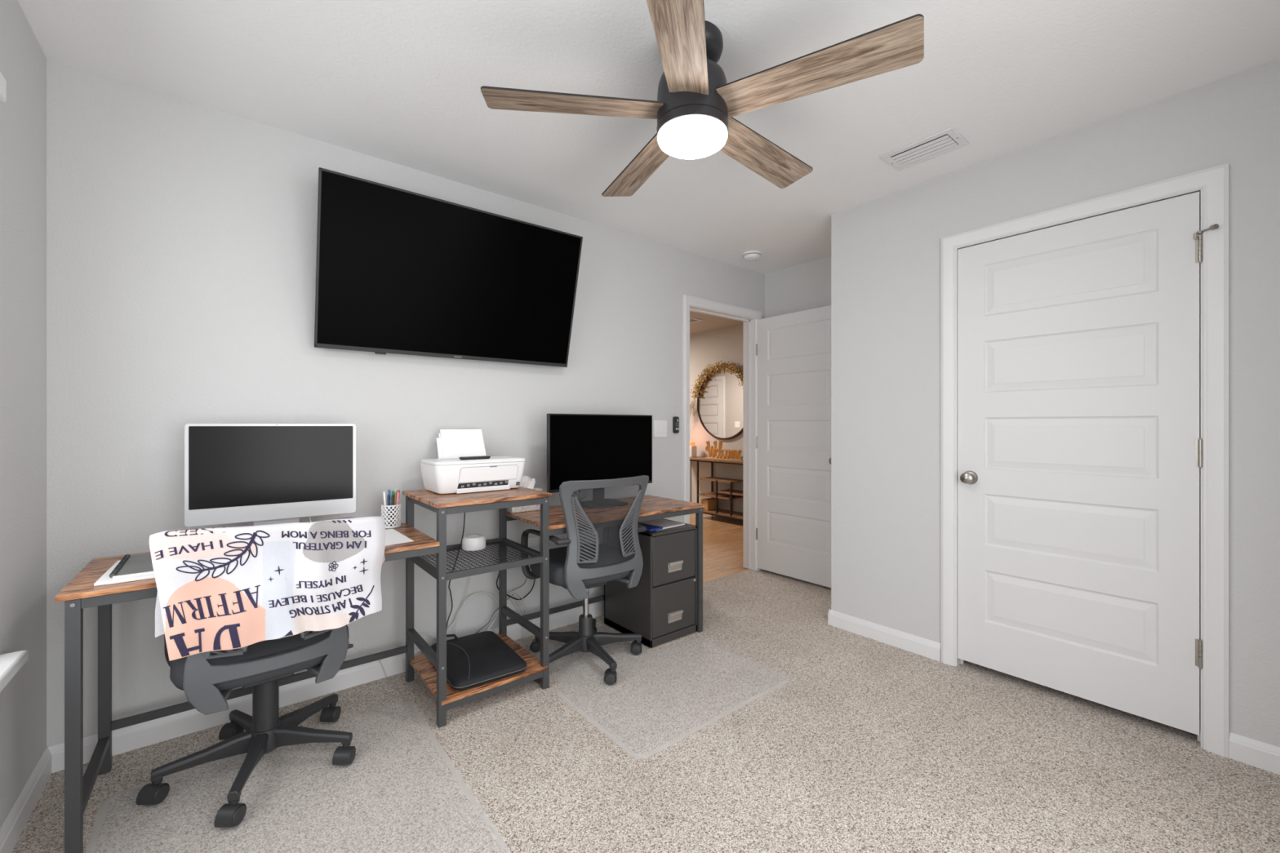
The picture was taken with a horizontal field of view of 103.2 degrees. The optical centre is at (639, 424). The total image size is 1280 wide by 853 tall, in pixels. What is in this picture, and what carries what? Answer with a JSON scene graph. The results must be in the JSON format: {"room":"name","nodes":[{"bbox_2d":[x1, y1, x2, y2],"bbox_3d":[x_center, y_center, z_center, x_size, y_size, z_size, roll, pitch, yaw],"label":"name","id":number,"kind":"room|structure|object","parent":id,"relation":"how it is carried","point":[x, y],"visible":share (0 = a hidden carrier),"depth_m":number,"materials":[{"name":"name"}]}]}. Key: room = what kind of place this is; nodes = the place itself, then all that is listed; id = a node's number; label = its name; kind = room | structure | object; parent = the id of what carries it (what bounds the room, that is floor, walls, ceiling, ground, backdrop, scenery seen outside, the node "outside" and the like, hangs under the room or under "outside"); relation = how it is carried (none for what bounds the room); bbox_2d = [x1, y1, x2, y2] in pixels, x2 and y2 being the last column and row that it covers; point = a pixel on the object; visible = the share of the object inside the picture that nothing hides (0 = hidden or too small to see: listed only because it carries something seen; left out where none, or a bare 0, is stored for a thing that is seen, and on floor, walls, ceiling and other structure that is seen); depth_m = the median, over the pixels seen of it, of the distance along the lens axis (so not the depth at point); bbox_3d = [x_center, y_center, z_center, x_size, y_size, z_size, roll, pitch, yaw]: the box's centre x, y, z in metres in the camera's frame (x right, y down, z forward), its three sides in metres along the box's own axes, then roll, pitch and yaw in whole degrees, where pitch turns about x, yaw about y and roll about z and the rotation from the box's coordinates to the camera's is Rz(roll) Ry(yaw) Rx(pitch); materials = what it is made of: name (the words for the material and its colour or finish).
{"room":"home office","nodes":[
{"label":"home office","id":0,"kind":"room"},
{"bbox_2d":[0,0,46,829],"bbox_3d":[-1.142,-0.030,0.547,0.120,2.440,2.960,0,0,-39],"label":"wall","id":1,"kind":"structure","parent":0,"point":[23,60],"depth_m":1.54,"materials":[{"name":"grey paint"}]},
{"bbox_2d":[0,71,6,102],"bbox_3d":[-1.145,-0.901,0.622,0.052,0.090,1.946,0,0,-39],"label":"window blind","id":2,"kind":"object","parent":1,"relation":"attached to","point":[2,81],"visible":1,"depth_m":1.37,"materials":[{"name":"white"}]},
{"bbox_2d":[0,650,28,693],"bbox_3d":[-1.143,0.640,0.606,0.152,0.034,1.952,0,0,-39],"label":"window sill","id":3,"kind":"structure","parent":1,"relation":"attached to","point":[11,664],"depth_m":1.33,"materials":[{"name":"white paint"}]},
{"bbox_2d":[0,746,51,852],"bbox_3d":[-1.090,1.146,0.590,0.014,0.088,2.960,0,0,-39],"label":"baseboard","id":4,"kind":"structure","parent":1,"relation":"attached to","point":[14,824],"depth_m":1.52,"materials":[{"name":"white paint"}]},
{"bbox_2d":[46,58,764,746],"bbox_3d":[0.218,-0.030,3.633,6.120,2.440,0.120,0,0,-39],"label":"wall","id":5,"kind":"structure","parent":0,"point":[181,234],"depth_m":2.04,"materials":[{"name":"grey paint"}]},
{"bbox_2d":[46,600,604,773],"bbox_3d":[-0.855,1.146,2.676,3.007,0.088,0.014,0,0,-39],"label":"baseboard","id":6,"kind":"structure","parent":5,"relation":"attached to","point":[144,734],"depth_m":2.07,"materials":[{"name":"white paint"}]},
{"bbox_2d":[348,640,387,677],"bbox_3d":[-1.313,0.822,2.290,0.313,0.726,0.026,0,0,-39],"label":"cable","id":7,"kind":"object","parent":5,"relation":"attached to","point":[348,641],"visible":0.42,"depth_m":2.35,"materials":[{"name":"white plastic"}]},
{"bbox_2d":[314,167,582,367],"bbox_3d":[-0.876,-0.679,2.509,1.230,0.712,0.253,0,0,-38],"label":"television","id":8,"kind":"object","parent":5,"relation":"attached to","point":[399,271],"visible":1,"depth_m":2.39,"materials":[{"name":"black plastic"}]},
{"bbox_2d":[435,592,498,641],"bbox_3d":[-0.880,1.032,2.614,0.334,0.305,0.027,0,0,-39],"label":"cable","id":9,"kind":"object","parent":5,"relation":"attached to","point":[477,593],"visible":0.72,"depth_m":2.65,"materials":[{"name":"white plastic"}]},
{"bbox_2d":[496,574,535,599],"bbox_3d":[-0.672,0.727,2.783,0.244,0.475,0.026,0,0,-44],"label":"cable","id":10,"kind":"object","parent":5,"relation":"attached to","point":[498,575],"visible":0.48,"depth_m":2.78,"materials":[{"name":"black plastic"}]},
{"bbox_2d":[528,537,538,557],"bbox_3d":[-0.598,0.701,2.868,0.074,0.118,0.040,0,0,-39],"label":"wall outlet","id":11,"kind":"object","parent":5,"relation":"attached to","point":[533,543],"visible":0.4,"depth_m":2.88,"materials":[{"name":"white plastic"}]},
{"bbox_2d":[653,420,666,437],"bbox_3d":[0.143,0.029,3.488,0.118,0.118,0.011,0,0,-39],"label":"light switch","id":12,"kind":"object","parent":5,"relation":"attached to","point":[660,426],"visible":1,"depth_m":3.48,"materials":[{"name":"white plastic"}]},
{"bbox_2d":[672,416,679,433],"bbox_3d":[0.253,0.002,3.570,0.045,0.116,0.021,0,0,-39],"label":"remote","id":13,"kind":"object","parent":5,"relation":"attached to","point":[675,419],"visible":1,"depth_m":3.56,"materials":[{"name":"black plastic"}]},
{"bbox_2d":[683,294,761,570],"bbox_3d":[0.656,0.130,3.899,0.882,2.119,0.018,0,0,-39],"label":"door frame","id":14,"kind":"structure","parent":5,"relation":"in","point":[688,300],"depth_m":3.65,"materials":[{"name":"white paint"}]},
{"bbox_2d":[755,305,831,587],"bbox_3d":[1.201,0.157,3.862,0.167,2.022,0.769,0,0,-39],"label":"door","id":15,"kind":"structure","parent":14,"relation":"attached to","point":[793,349],"depth_m":3.86,"materials":[{"name":"white paint"}]},
{"bbox_2d":[11,513,1279,852],"bbox_3d":[-0.739,1.240,4.672,6.300,0.100,9.460,0,0,-39],"label":"floor","id":16,"kind":"structure","parent":0,"point":[773,726],"depth_m":1.76,"materials":[{"name":"carpet"}]},
{"bbox_2d":[54,486,704,852],"bbox_3d":[-0.752,0.749,2.333,2.490,0.879,0.506,0,0,-39],"label":"desk","id":17,"kind":"object","parent":16,"relation":"on","point":[81,593],"visible":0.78,"depth_m":2.04,"materials":[{"name":"brown wood"},{"name":"dark grey painted metal"}]},
{"bbox_2d":[93,560,155,586],"bbox_3d":[-1.503,0.454,1.669,0.359,0.008,0.333,0,0,-39],"label":"pad","id":18,"kind":"object","parent":17,"relation":"on","point":[104,579],"visible":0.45,"depth_m":1.49,"materials":[{"name":"white paper"}]},
{"bbox_2d":[109,553,154,578],"bbox_3d":[-1.544,0.442,1.665,0.240,0.017,0.298,0,0,-39],"label":"spiral notebook","id":19,"kind":"object","parent":18,"relation":"on","point":[137,564],"visible":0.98,"depth_m":1.57,"materials":[{"name":"white paper"}]},
{"bbox_2d":[184,423,355,527],"bbox_3d":[-1.417,0.227,1.982,0.547,0.462,0.151,0,0,-35],"label":"desktop computer","id":20,"kind":"object","parent":17,"relation":"on","point":[259,473],"visible":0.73,"depth_m":1.98,"materials":[{"name":"silver metal"}]},
{"bbox_2d":[381,502,400,528],"bbox_3d":[-1.117,0.408,2.280,0.082,0.101,0.082,0,0,-39],"label":"pen cup","id":21,"kind":"object","parent":17,"relation":"on","point":[397,522],"visible":0.78,"depth_m":2.25,"materials":[{"name":"white plastic"}]},
{"bbox_2d":[382,491,388,525],"bbox_3d":[-1.136,0.376,2.270,0.023,0.153,0.011,0,0,-21],"label":"pen","id":22,"kind":"object","parent":21,"relation":"in","point":[384,492],"visible":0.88,"depth_m":2.27,"materials":[{"name":"white plastic"}]},
{"bbox_2d":[386,494,390,524],"bbox_3d":[-1.120,0.382,2.265,0.011,0.140,0.017,0,0,15],"label":"pen","id":23,"kind":"object","parent":21,"relation":"in","point":[388,495],"visible":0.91,"depth_m":2.26,"materials":[{"name":"blue plastic"}]},
{"bbox_2d":[390,494,393,525],"bbox_3d":[-1.109,0.383,2.271,0.012,0.138,0.015,0,0,-39],"label":"pen","id":24,"kind":"object","parent":21,"relation":"in","point":[392,495],"visible":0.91,"depth_m":2.27,"materials":[{"name":"green"}]},
{"bbox_2d":[392,492,396,524],"bbox_3d":[-1.104,0.378,2.283,0.018,0.148,0.011,0,0,-10],"label":"pen","id":25,"kind":"object","parent":21,"relation":"in","point":[395,493],"visible":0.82,"depth_m":2.28,"materials":[{"name":"brown plastic"}]},
{"bbox_2d":[394,492,399,524],"bbox_3d":[-1.099,0.379,2.290,0.023,0.148,0.011,0,0,-39],"label":"pen","id":26,"kind":"object","parent":21,"relation":"in","point":[397,493],"visible":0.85,"depth_m":2.29,"materials":[{"name":"pink"}]},
{"bbox_2d":[385,528,413,546],"bbox_3d":[-1.076,0.458,2.023,0.257,0.001,0.340,0,0,-39],"label":"paper","id":27,"kind":"object","parent":17,"relation":"on","point":[393,536],"visible":0.36,"depth_m":2.04,"materials":[{"name":"white paper"}]},
{"bbox_2d":[420,433,525,493],"bbox_3d":[-0.801,0.175,2.438,0.434,0.267,0.284,0,0,-39],"label":"printer","id":28,"kind":"object","parent":17,"relation":"on","point":[446,475],"visible":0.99,"depth_m":2.31,"materials":[{"name":"white plastic"}]},
{"bbox_2d":[446,512,465,629],"bbox_3d":[-0.925,0.737,2.559,0.155,0.896,0.027,0,0,-28],"label":"cable","id":29,"kind":"object","parent":28,"relation":"hanging from","point":[464,513],"visible":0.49,"depth_m":2.56,"materials":[{"name":"black plastic"}]},
{"bbox_2d":[436,429,485,458],"bbox_3d":[-0.885,0.100,2.527,0.242,0.152,0.030,0,0,-39],"label":"paper","id":30,"kind":"object","parent":28,"relation":"on","point":[452,443],"visible":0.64,"depth_m":2.52,"materials":[{"name":"white paper"}]},
{"bbox_2d":[459,455,490,459],"bbox_3d":[-0.766,0.154,2.358,0.144,0.014,0.042,0,0,-42],"label":"remote control","id":31,"kind":"object","parent":28,"relation":"on","point":[482,456],"visible":1,"depth_m":2.34,"materials":[{"name":"black plastic"}]},
{"bbox_2d":[456,484,510,493],"bbox_3d":[-0.717,0.296,2.334,0.252,0.020,0.008,0,0,-39],"label":"tray","id":32,"kind":"object","parent":28,"relation":"on","point":[460,488],"depth_m":2.32,"materials":[{"name":"white plastic"}]},
{"bbox_2d":[462,533,485,551],"bbox_3d":[-0.792,0.557,2.421,0.110,0.064,0.110,0,0,-39],"label":"router","id":33,"kind":"object","parent":17,"relation":"on","point":[472,542],"visible":1,"depth_m":2.38,"materials":[{"name":"white plastic"}]},
{"bbox_2d":[408,537,542,580],"bbox_3d":[-0.750,0.603,2.327,0.480,0.027,0.479,0,0,-39],"label":"shelf","id":34,"kind":"object","parent":17,"relation":"attached to","point":[536,556],"depth_m":2.25,"materials":[{"name":"grey metal"}]},
{"bbox_2d":[409,633,547,705],"bbox_3d":[-0.749,1.095,2.325,0.466,0.016,0.483,0,0,-39],"label":"shelf","id":35,"kind":"object","parent":17,"relation":"attached to","point":[427,672],"depth_m":2.20,"materials":[{"name":"brown wood"}]},
{"bbox_2d":[431,631,527,690],"bbox_3d":[-0.754,1.055,2.327,0.327,0.062,0.480,0,0,-36],"label":"laptop bag","id":36,"kind":"object","parent":17,"relation":"on","point":[478,659],"visible":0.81,"depth_m":2.24,"materials":[{"name":"grey fabric"}]},
{"bbox_2d":[506,475,542,513],"bbox_3d":[-0.612,0.365,2.704,0.180,0.187,0.062,0,0,-39],"label":"tissue box","id":37,"kind":"object","parent":17,"relation":"on","point":[527,482],"visible":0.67,"depth_m":2.70,"materials":[{"name":"white paper"}]},
{"bbox_2d":[546,413,652,493],"bbox_3d":[-0.225,0.200,2.910,0.720,0.516,0.210,0,0,-40],"label":"monitor","id":38,"kind":"object","parent":17,"relation":"on","point":[580,446],"visible":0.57,"depth_m":2.84,"materials":[{"name":"black plastic"}]},
{"bbox_2d":[455,551,473,635],"bbox_3d":[-0.894,0.887,2.596,0.099,0.594,0.014,0,0,-39],"label":"cable","id":39,"kind":"object","parent":16,"relation":"on","point":[473,551],"visible":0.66,"depth_m":2.60,"materials":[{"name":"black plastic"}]},
{"bbox_2d":[475,594,514,633],"bbox_3d":[-0.780,1.055,2.689,0.263,0.258,0.012,0,0,-43],"label":"cable","id":40,"kind":"object","parent":16,"relation":"on","point":[513,594],"visible":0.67,"depth_m":2.68,"materials":[{"name":"black plastic"}]},
{"bbox_2d":[508,596,524,639],"bbox_3d":[-0.684,1.052,2.782,0.100,0.267,0.008,0,0,-33],"label":"cable","id":41,"kind":"object","parent":16,"relation":"on","point":[508,597],"visible":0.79,"depth_m":2.79,"materials":[{"name":"white plastic"}]},
{"bbox_2d":[507,592,527,638],"bbox_3d":[-0.672,1.048,2.786,0.110,0.273,0.010,0,0,-33],"label":"cable","id":42,"kind":"object","parent":16,"relation":"on","point":[508,593],"visible":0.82,"depth_m":2.80,"materials":[{"name":"white plastic"}]},
{"bbox_2d":[509,591,530,638],"bbox_3d":[-0.661,1.045,2.789,0.120,0.279,0.012,0,0,-32],"label":"cable","id":43,"kind":"object","parent":16,"relation":"on","point":[509,592],"visible":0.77,"depth_m":2.80,"materials":[{"name":"white plastic"}]},
{"bbox_2d":[511,590,533,637],"bbox_3d":[-0.650,1.042,2.793,0.129,0.285,0.014,0,0,-32],"label":"cable","id":44,"kind":"object","parent":16,"relation":"on","point":[511,590],"visible":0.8,"depth_m":2.80,"materials":[{"name":"white plastic"}]},
{"bbox_2d":[604,518,697,648],"bbox_3d":[0.062,0.882,2.959,0.350,0.604,0.445,0,0,-39],"label":"filing cabinet","id":45,"kind":"object","parent":16,"relation":"on","point":[662,607],"visible":0.88,"depth_m":2.79,"materials":[{"name":"black metal"}]},
{"bbox_2d":[637,522,662,531],"bbox_3d":[0.004,0.566,2.832,0.098,0.012,0.247,0,0,-45],"label":"folder","id":46,"kind":"object","parent":45,"relation":"on","point":[649,527],"visible":0.49,"depth_m":2.77,"materials":[{"name":"blue plastic"}]},
{"bbox_2d":[640,519,684,530],"bbox_3d":[0.079,0.575,2.960,0.236,0.008,0.284,0,0,-43],"label":"paper stack","id":47,"kind":"object","parent":45,"relation":"on","point":[665,524],"visible":0.5,"depth_m":2.93,"materials":[{"name":"white paper"}]},
{"bbox_2d":[689,456,742,520],"bbox_3d":[1.052,0.813,6.337,0.300,0.760,1.570,0,0,-39],"label":"console table","id":48,"kind":"object","parent":16,"relation":"on","point":[723,494],"visible":0.52,"depth_m":6.26,"materials":[{"name":"brown metal"}]},
{"bbox_2d":[689,441,697,457],"bbox_3d":[0.688,0.329,6.801,0.108,0.206,0.110,0,0,-39],"label":"table lamp","id":49,"kind":"object","parent":48,"relation":"on","point":[693,448],"visible":0.68,"depth_m":6.75,"materials":[{"name":"white ceramic"}]},
{"bbox_2d":[700,497,718,510],"bbox_3d":[0.898,1.022,6.543,0.200,0.134,0.125,0,0,-39],"label":"storage box","id":50,"kind":"object","parent":48,"relation":"on","point":[709,504],"visible":0.88,"depth_m":6.48,"materials":[{"name":"brown cardboard"}]},
{"bbox_2d":[697,492,742,499],"bbox_3d":[1.011,0.894,6.391,0.275,0.018,0.525,0,0,-39],"label":"shelf","id":51,"kind":"object","parent":48,"relation":"attached to","point":[721,495],"depth_m":6.31,"materials":[{"name":"brown wood"}]},
{"bbox_2d":[697,476,742,483],"bbox_3d":[1.021,0.694,6.379,0.275,0.018,0.555,0,0,-39],"label":"shelf","id":52,"kind":"object","parent":48,"relation":"attached to","point":[709,478],"depth_m":6.33,"materials":[{"name":"brown wood"}]},
{"bbox_2d":[702,508,742,519],"bbox_3d":[1.194,1.099,6.165,0.275,0.018,1.105,0,0,-39],"label":"shelf","id":53,"kind":"object","parent":48,"relation":"attached to","point":[720,513],"depth_m":6.25,"materials":[{"name":"brown wood"}]},
{"bbox_2d":[705,440,742,460],"bbox_3d":[1.050,0.314,6.356,0.044,0.237,0.603,0,0,-39],"label":"welcome sign","id":54,"kind":"object","parent":48,"relation":"on","point":[731,453],"visible":1,"depth_m":6.38,"materials":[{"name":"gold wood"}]},
{"bbox_2d":[715,488,742,496],"bbox_3d":[1.290,0.827,6.047,0.275,0.018,0.800,0,0,-39],"label":"shelf","id":55,"kind":"object","parent":48,"relation":"attached to","point":[736,492],"depth_m":6.18,"materials":[{"name":"brown wood"}]},
{"bbox_3d":[0.022,1.188,2.492,0.925,0.002,1.065,0,0,-39],"label":"chair mat","id":56,"kind":"object","parent":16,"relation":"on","visible":0},
{"bbox_2d":[520,475,648,684],"bbox_3d":[-0.278,0.718,2.546,0.601,0.936,0.583,0,0,-37],"label":"office chair","id":57,"kind":"object","parent":56,"relation":"on","point":[602,527],"visible":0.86,"depth_m":2.39,"materials":[{"name":"grey plastic"}]},
{"bbox_3d":[-0.987,1.188,1.457,0.922,0.002,1.177,0,0,-39],"label":"chair mat","id":58,"kind":"object","parent":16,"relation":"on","visible":0},
{"bbox_2d":[136,517,355,827],"bbox_3d":[-1.325,0.753,1.759,0.598,0.866,0.601,0,0,-42],"label":"office chair","id":59,"kind":"object","parent":58,"relation":"on","point":[207,679],"visible":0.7,"depth_m":1.66,"materials":[{"name":"grey plastic"}]},
{"bbox_2d":[149,516,385,660],"bbox_3d":[-1.110,0.476,1.592,0.618,0.358,0.133,0,0,-44],"label":"blanket","id":60,"kind":"object","parent":59,"relation":"on","point":[220,588],"visible":1,"depth_m":1.52,"materials":[{"name":"white fabric"}]},
{"bbox_2d":[17,0,1279,334],"bbox_3d":[-0.739,-1.310,4.672,6.300,0.120,9.460,0,0,-39],"label":"ceiling","id":61,"kind":"structure","parent":0,"point":[397,82],"depth_m":1.83,"materials":[{"name":"white paint"}]},
{"bbox_2d":[689,317,702,323],"bbox_3d":[0.602,-1.242,6.081,0.180,0.015,0.240,0,0,-39],"label":"ceiling vent","id":62,"kind":"object","parent":61,"relation":"in","point":[694,320],"visible":0.54,"depth_m":6.04,"materials":[{"name":"white paint"}]},
{"bbox_2d":[480,0,924,196],"bbox_3d":[0.193,-1.082,1.692,1.257,0.336,1.293,0,0,-39],"label":"ceiling fan","id":63,"kind":"object","parent":61,"relation":"hanging from","point":[695,108],"visible":1,"depth_m":1.56,"materials":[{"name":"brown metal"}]},
{"bbox_2d":[657,115,727,159],"bbox_3d":[0.171,-0.930,1.662,0.228,0.032,0.228,0,0,-39],"label":"diffuser","id":64,"kind":"object","parent":63,"relation":"attached to","point":[680,136],"depth_m":1.62,"materials":[{"name":"white glass"}]},
{"bbox_2d":[742,250,761,261],"bbox_3d":[0.819,-1.226,3.705,0.136,0.048,0.136,0,0,-39],"label":"smoke detector","id":65,"kind":"object","parent":61,"relation":"attached to","point":[749,255],"visible":1,"depth_m":3.67,"materials":[{"name":"white plastic"}]},
{"bbox_2d":[880,127,969,170],"bbox_3d":[1.290,-1.245,2.309,0.200,0.009,0.306,0,0,-39],"label":"ceiling vent","id":66,"kind":"object","parent":61,"relation":"in","point":[947,140],"visible":1,"depth_m":2.29,"materials":[{"name":"white metal"}]},
{"bbox_2d":[689,324,742,512],"bbox_3d":[0.262,-0.030,7.660,0.120,2.440,6.080,0,0,-39],"label":"wall","id":67,"kind":"structure","parent":0,"point":[725,344],"depth_m":6.70,"materials":[{"name":"grey paint"}]},
{"bbox_2d":[697,367,742,439],"bbox_3d":[1.080,-0.280,6.527,0.033,0.948,0.948,0,0,-39],"label":"wall mirror","id":68,"kind":"object","parent":67,"relation":"attached to","point":[720,402],"visible":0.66,"depth_m":6.54,"materials":[{"name":"clear glass"}]},
{"bbox_2d":[689,360,742,418],"bbox_3d":[0.992,-0.421,6.503,0.119,0.814,1.180,0,0,-39],"label":"garland","id":69,"kind":"object","parent":68,"relation":"attached to","point":[734,369],"visible":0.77,"depth_m":6.62,"materials":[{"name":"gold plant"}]},
{"bbox_2d":[764,255,831,318],"bbox_3d":[2.055,-0.030,3.062,0.120,2.440,3.080,0,0,-39],"label":"wall","id":70,"kind":"structure","parent":0,"point":[806,286],"depth_m":3.96,"materials":[{"name":"grey paint"}]},
{"bbox_2d":[831,58,1279,747],"bbox_3d":[2.021,-0.030,2.472,0.678,2.440,1.966,0,0,-39],"label":"wall","id":71,"kind":"structure","parent":0,"point":[886,251],"depth_m":2.38,"materials":[{"name":"grey paint"}]},
{"bbox_2d":[827,608,941,662],"bbox_3d":[1.317,1.146,2.790,0.014,0.088,0.614,0,0,-39],"label":"baseboard","id":72,"kind":"structure","parent":71,"relation":"attached to","point":[922,646],"depth_m":2.75,"materials":[{"name":"white paint"}]},
{"bbox_2d":[941,163,1229,757],"bbox_3d":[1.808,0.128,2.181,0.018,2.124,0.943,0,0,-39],"label":"door frame","id":73,"kind":"structure","parent":71,"relation":"in","point":[1214,182],"depth_m":1.86,"materials":[{"name":"white paint"}]},
{"bbox_2d":[956,191,1218,735],"bbox_3d":[1.819,0.144,2.162,0.101,2.012,0.854,0,0,-39],"label":"door","id":74,"kind":"structure","parent":71,"relation":"in","point":[1080,443],"depth_m":2.12,"materials":[{"name":"white paint"}]},
{"bbox_2d":[1229,732,1279,774],"bbox_3d":[2.239,1.146,1.653,0.014,0.088,0.419,0,0,-39],"label":"baseboard","id":75,"kind":"structure","parent":71,"relation":"attached to","point":[1251,752],"depth_m":1.77,"materials":[{"name":"white paint"}]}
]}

